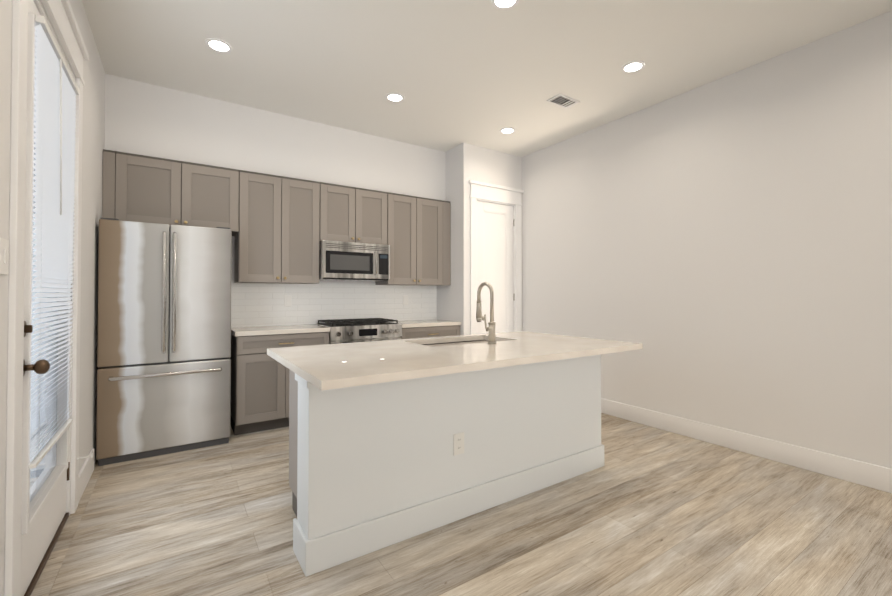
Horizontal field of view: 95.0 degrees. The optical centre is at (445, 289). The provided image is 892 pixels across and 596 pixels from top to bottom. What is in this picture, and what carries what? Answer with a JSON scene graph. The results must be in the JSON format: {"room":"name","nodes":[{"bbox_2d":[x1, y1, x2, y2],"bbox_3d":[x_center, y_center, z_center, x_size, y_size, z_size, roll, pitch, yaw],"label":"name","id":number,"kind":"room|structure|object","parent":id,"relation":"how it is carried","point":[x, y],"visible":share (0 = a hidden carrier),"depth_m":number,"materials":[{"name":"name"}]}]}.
{"room":"kitchen","nodes":[
{"label":"kitchen","id":0,"kind":"room"},
{"bbox_2d":[0,0,104,595],"bbox_3d":[-0.860,-0.268,0.295,0.140,3.010,7.760,0,-1,-33],"label":"wall","id":1,"kind":"structure","parent":0,"point":[93,137],"depth_m":2.60,"materials":[{"name":"white paint"}]},
{"bbox_2d":[0,238,8,274],"bbox_3d":[-1.484,-0.109,1.373,0.010,0.120,0.080,0,-1,-33],"label":"switch plate","id":2,"kind":"object","parent":1,"relation":"attached to","point":[4,256],"visible":1,"depth_m":1.37,"materials":[{"name":"white plastic"}]},
{"bbox_2d":[20,0,71,595],"bbox_3d":[-1.838,0.023,1.913,0.130,2.422,0.935,0,-1,-33],"label":"entry door","id":3,"kind":"structure","parent":1,"relation":"in","point":[44,493],"depth_m":1.79,"materials":[{"name":"white paint"}]},
{"bbox_2d":[29,14,78,468],"bbox_3d":[-1.819,-0.192,1.920,0.037,1.803,0.712,0,-1,-33],"label":"window blind","id":4,"kind":"object","parent":3,"relation":"attached to","point":[56,91],"visible":1,"depth_m":1.84,"materials":[{"name":"white plastic"}]},
{"bbox_2d":[4,0,88,595],"bbox_3d":[-1.881,-0.078,1.877,0.182,2.670,1.220,0,-1,-33],"label":"door frame","id":5,"kind":"structure","parent":1,"relation":"attached to","point":[61,20],"depth_m":1.48,"materials":[{"name":"white paint"}]},
{"bbox_2d":[77,454,92,460],"bbox_3d":[-2.090,0.974,2.367,0.068,0.024,0.024,0,-1,-33],"label":"door stop","id":6,"kind":"object","parent":1,"relation":"attached to","point":[90,456],"visible":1,"depth_m":2.36,"materials":[{"name":"white plastic"}]},
{"bbox_2d":[78,449,94,502],"bbox_3d":[-2.319,1.192,2.627,0.016,0.150,0.590,0,-1,-33],"label":"baseboard","id":7,"kind":"structure","parent":1,"relation":"attached to","point":[87,469],"depth_m":2.59,"materials":[{"name":"white paint"}]},
{"bbox_2d":[105,74,445,282],"bbox_3d":[-1.026,-0.213,4.620,4.350,3.010,0.360,0,-1,-33],"label":"wall","id":8,"kind":"structure","parent":0,"point":[143,118],"depth_m":3.91,"materials":[{"name":"white paint"}]},
{"bbox_2d":[102,149,241,232],"bbox_3d":[-2.367,-0.805,3.583,0.955,0.567,0.338,0,-1,-33],"label":"upper cabinet","id":9,"kind":"object","parent":8,"relation":"attached to","point":[136,188],"depth_m":3.42,"materials":[{"name":"grey paint"}]},
{"bbox_2d":[232,170,329,283],"bbox_3d":[-1.664,-0.571,4.044,0.880,1.023,0.338,0,-1,-33],"label":"upper cabinet","id":10,"kind":"object","parent":8,"relation":"attached to","point":[280,227],"depth_m":3.91,"materials":[{"name":"grey paint"}]},
{"bbox_2d":[231,281,436,326],"bbox_3d":[-1.120,0.162,4.595,2.390,0.470,0.009,0,-1,-33],"label":"wall tile","id":11,"kind":"structure","parent":8,"relation":"attached to","point":[257,304],"depth_m":4.46,"materials":[{"name":"white tile"}]},
{"bbox_2d":[330,184,389,244],"bbox_3d":[-1.049,-0.781,4.453,0.745,0.593,0.338,0,-1,-33],"label":"upper cabinet","id":12,"kind":"object","parent":8,"relation":"attached to","point":[357,215],"depth_m":4.34,"materials":[{"name":"grey paint"}]},
{"bbox_2d":[319,240,389,280],"bbox_3d":[-1.017,-0.290,4.400,0.734,0.383,0.451,0,-1,-33],"label":"microwave","id":13,"kind":"object","parent":12,"relation":"attached to","point":[344,261],"visible":0.94,"depth_m":4.22,"materials":[{"name":"silver metal"}]},
{"bbox_2d":[375,193,445,284],"bbox_3d":[-0.464,-0.561,4.837,0.804,1.023,0.338,0,-1,-33],"label":"upper cabinet","id":14,"kind":"object","parent":8,"relation":"attached to","point":[417,224],"depth_m":4.72,"materials":[{"name":"grey paint"}]},
{"bbox_2d":[30,413,891,595],"bbox_3d":[0.993,1.276,1.416,4.490,0.050,7.900,0,-1,-33],"label":"floor","id":15,"kind":"structure","parent":0,"point":[645,510],"depth_m":2.09,"materials":[{"name":"brown wood"}]},
{"bbox_2d":[96,218,231,465],"bbox_3d":[-2.287,0.383,3.382,0.850,1.788,0.683,0,-1,-33],"label":"fridge","id":16,"kind":"object","parent":15,"relation":"on","point":[164,346],"visible":1,"depth_m":3.11,"materials":[{"name":"grey metal"}]},
{"bbox_2d":[230,331,329,434],"bbox_3d":[-1.608,0.846,3.943,0.804,0.876,0.537,0,-1,-33],"label":"base cabinet","id":17,"kind":"object","parent":15,"relation":"on","point":[260,381],"depth_m":3.63,"materials":[{"name":"grey paint"}]},
{"bbox_2d":[231,324,329,334],"bbox_3d":[-1.609,0.388,3.937,0.819,0.040,0.557,0,-1,-33],"label":"countertop","id":18,"kind":"structure","parent":17,"relation":"on","point":[305,329],"depth_m":3.77,"materials":[{"name":"white stone"}]},
{"bbox_2d":[316,318,401,343],"bbox_3d":[-0.927,0.808,4.344,0.766,0.962,0.604,0,-1,-33],"label":"range","id":19,"kind":"object","parent":15,"relation":"on","point":[359,330],"visible":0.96,"depth_m":4.16,"materials":[{"name":"silver metal"}]},
{"bbox_2d":[400,327,459,338],"bbox_3d":[-0.303,0.857,4.805,0.777,0.876,0.537,0,-1,-33],"label":"base cabinet","id":20,"kind":"object","parent":15,"relation":"on","point":[407,332],"depth_m":4.56,"materials":[{"name":"grey paint"}]},
{"bbox_2d":[391,319,460,326],"bbox_3d":[-0.297,0.399,4.803,0.777,0.040,0.557,0,-1,-33],"label":"countertop","id":21,"kind":"structure","parent":20,"relation":"on","point":[433,322],"depth_m":4.64,"materials":[{"name":"white stone"}]},
{"bbox_2d":[281,355,604,576],"bbox_3d":[0.066,0.833,2.666,2.102,0.869,0.722,0,-1,-33],"label":"kitchen island","id":22,"kind":"object","parent":15,"relation":"on","point":[391,442],"depth_m":2.16,"materials":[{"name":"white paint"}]},
{"bbox_2d":[267,331,642,390],"bbox_3d":[0.112,0.380,2.607,2.140,0.036,1.120,0,-1,-33],"label":"island countertop","id":23,"kind":"structure","parent":22,"relation":"on","point":[328,367],"depth_m":2.21,"materials":[{"name":"white stone"}]},
{"bbox_2d":[427,339,488,346],"bbox_3d":[0.110,0.512,2.927,0.754,0.244,0.424,0,-1,-33],"label":"sink","id":24,"kind":"object","parent":23,"relation":"in","point":[442,342],"depth_m":3.10,"materials":[{"name":"silver metal"}]},
{"bbox_2d":[476,282,495,343],"bbox_3d":[0.255,0.156,2.777,0.095,0.412,0.190,0,-1,-33],"label":"faucet","id":25,"kind":"object","parent":23,"relation":"on","point":[491,327],"visible":1,"depth_m":2.73,"materials":[{"name":"silver metal"}]},
{"bbox_2d":[437,143,521,334],"bbox_3d":[0.428,-0.204,5.268,0.930,3.010,0.600,0,-1,-33],"label":"wall","id":26,"kind":"structure","parent":0,"point":[465,162],"depth_m":4.91,"materials":[{"name":"white paint"}]},
{"bbox_2d":[477,201,513,333],"bbox_3d":[0.629,0.112,5.028,0.605,2.347,0.110,0,-1,-33],"label":"pantry door","id":27,"kind":"structure","parent":26,"relation":"in","point":[495,245],"depth_m":5.07,"materials":[{"name":"white paint"}]},
{"bbox_2d":[468,180,523,334],"bbox_3d":[0.604,0.010,5.058,0.865,2.575,0.140,0,-1,-33],"label":"door frame","id":28,"kind":"structure","parent":26,"relation":"attached to","point":[490,193],"depth_m":5.02,"materials":[{"name":"white paint"}]},
{"bbox_2d":[82,0,891,156],"bbox_3d":[0.993,-1.808,1.455,4.490,0.100,7.900,0,-1,-33],"label":"ceiling","id":29,"kind":"structure","parent":0,"point":[479,73],"depth_m":3.01,"materials":[{"name":"white paint"}]},
{"bbox_2d":[205,38,231,52],"bbox_3d":[-1.620,-1.736,2.916,0.170,0.006,0.170,0,-1,-33],"label":"recessed light","id":30,"kind":"object","parent":29,"relation":"in","point":[220,45],"visible":1,"depth_m":2.91,"materials":[{"name":"white paint"}]},
{"bbox_2d":[385,93,403,101],"bbox_3d":[-0.460,-1.727,3.682,0.170,0.006,0.170,0,-1,-33],"label":"recessed light","id":31,"kind":"object","parent":29,"relation":"in","point":[394,97],"visible":1,"depth_m":3.68,"materials":[{"name":"white paint"}]},
{"bbox_2d":[491,0,518,9],"bbox_3d":[0.358,-1.742,2.461,0.170,0.006,0.170,0,-1,-33],"label":"recessed light","id":32,"kind":"object","parent":29,"relation":"in","point":[504,3],"visible":1,"depth_m":2.49,"materials":[{"name":"white paint"}]},
{"bbox_2d":[500,127,514,133],"bbox_3d":[0.667,-1.717,4.426,0.170,0.006,0.170,0,-1,-33],"label":"recessed light","id":33,"kind":"object","parent":29,"relation":"in","point":[507,130],"visible":1,"depth_m":4.42,"materials":[{"name":"white paint"}]},
{"bbox_2d":[547,94,579,108],"bbox_3d":[1.077,-1.723,3.750,0.270,0.012,0.156,0,-1,-33],"label":"ceiling vent","id":34,"kind":"object","parent":29,"relation":"in","point":[563,101],"visible":1,"depth_m":3.74,"materials":[{"name":"white metal"}]},
{"bbox_2d":[621,61,644,72],"bbox_3d":[1.460,-1.733,3.188,0.170,0.006,0.170,0,-1,-33],"label":"recessed light","id":35,"kind":"object","parent":29,"relation":"in","point":[633,66],"visible":1,"depth_m":3.18,"materials":[{"name":"white paint"}]},
{"bbox_2d":[522,10,891,468],"bbox_3d":[2.808,-0.238,2.634,0.140,3.010,7.620,0,-1,-33],"label":"wall","id":36,"kind":"structure","parent":0,"point":[720,249],"depth_m":3.21,"materials":[{"name":"white paint"}]},
{"bbox_2d":[601,398,891,492],"bbox_3d":[2.905,1.188,2.320,0.025,0.150,7.020,0,-1,-33],"label":"baseboard","id":37,"kind":"structure","parent":36,"relation":"attached to","point":[858,472],"depth_m":3.08,"materials":[{"name":"white paint"}]}
]}

